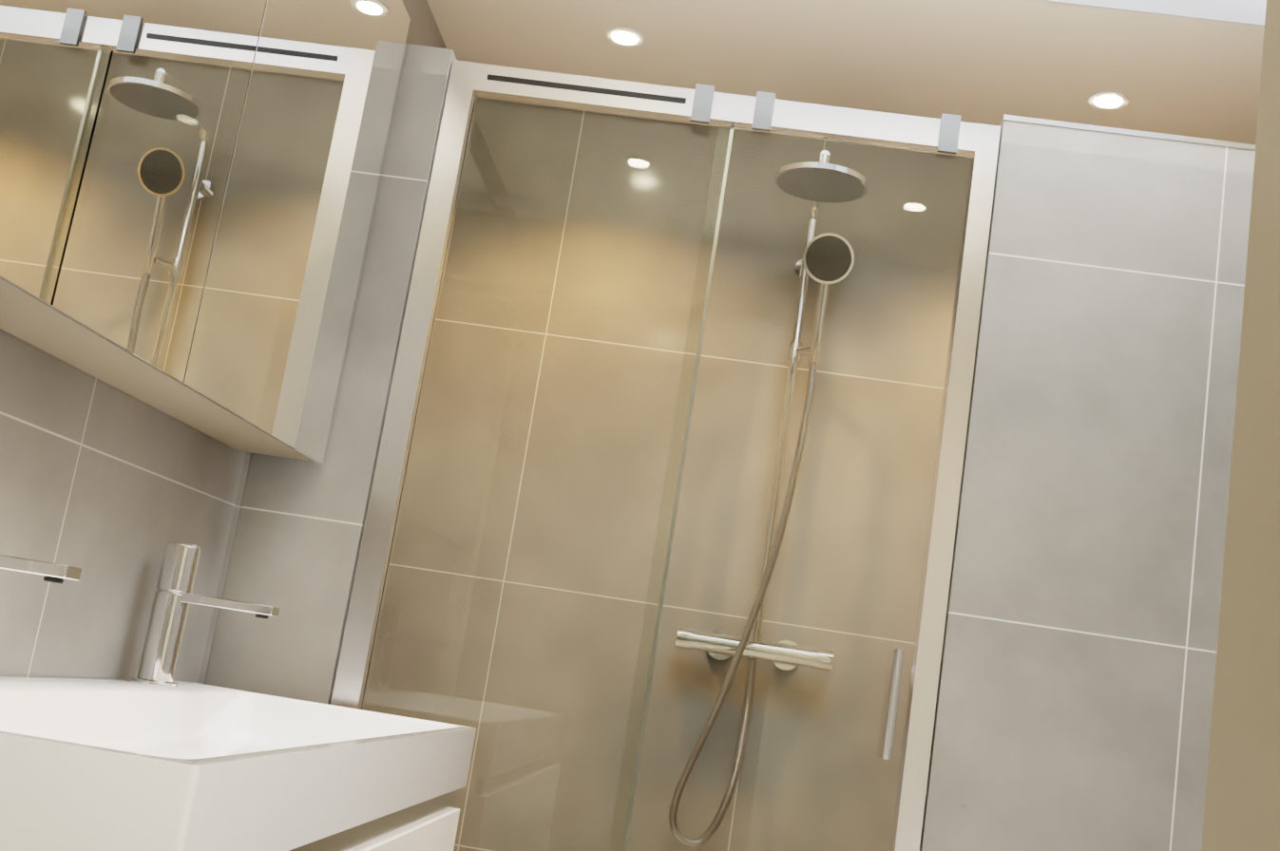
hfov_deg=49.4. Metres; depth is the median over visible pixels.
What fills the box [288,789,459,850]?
bathroom vanity
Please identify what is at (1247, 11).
ceiling
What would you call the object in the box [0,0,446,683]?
wall
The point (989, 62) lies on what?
ceiling
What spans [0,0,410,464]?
upper cabinet
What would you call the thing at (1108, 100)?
recessed light
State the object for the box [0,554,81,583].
faucet
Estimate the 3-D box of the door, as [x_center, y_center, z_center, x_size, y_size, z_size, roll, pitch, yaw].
[0.650,-0.034,0.361,0.923,2.335,0.100,8,-10,5]
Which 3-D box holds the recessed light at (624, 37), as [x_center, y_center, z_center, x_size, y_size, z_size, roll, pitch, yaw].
[-0.033,-0.844,3.024,0.084,0.005,0.084,8,-10,5]
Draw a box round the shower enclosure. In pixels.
[329,59,1000,850]
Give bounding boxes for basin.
[0,676,476,850]
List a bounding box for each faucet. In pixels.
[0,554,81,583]
[131,540,279,687]
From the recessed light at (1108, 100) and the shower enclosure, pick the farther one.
the recessed light at (1108, 100)
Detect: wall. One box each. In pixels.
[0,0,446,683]
[205,43,1255,850]
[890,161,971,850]
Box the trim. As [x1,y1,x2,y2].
[197,114,1255,685]
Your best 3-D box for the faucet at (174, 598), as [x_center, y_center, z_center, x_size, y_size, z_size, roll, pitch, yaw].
[-0.604,0.273,1.955,0.181,0.200,0.062,8,-10,5]
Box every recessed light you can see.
[605,27,644,47]
[1088,91,1128,110]
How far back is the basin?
1.35 m
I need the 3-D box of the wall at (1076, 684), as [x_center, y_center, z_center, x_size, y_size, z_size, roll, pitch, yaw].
[0.247,0.425,2.242,1.893,2.000,0.100,8,-10,5]
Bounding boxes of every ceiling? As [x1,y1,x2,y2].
[426,0,1264,144]
[1035,0,1266,26]
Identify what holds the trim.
attached to the wall at (1076, 684)
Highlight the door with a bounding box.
[1201,0,1279,850]

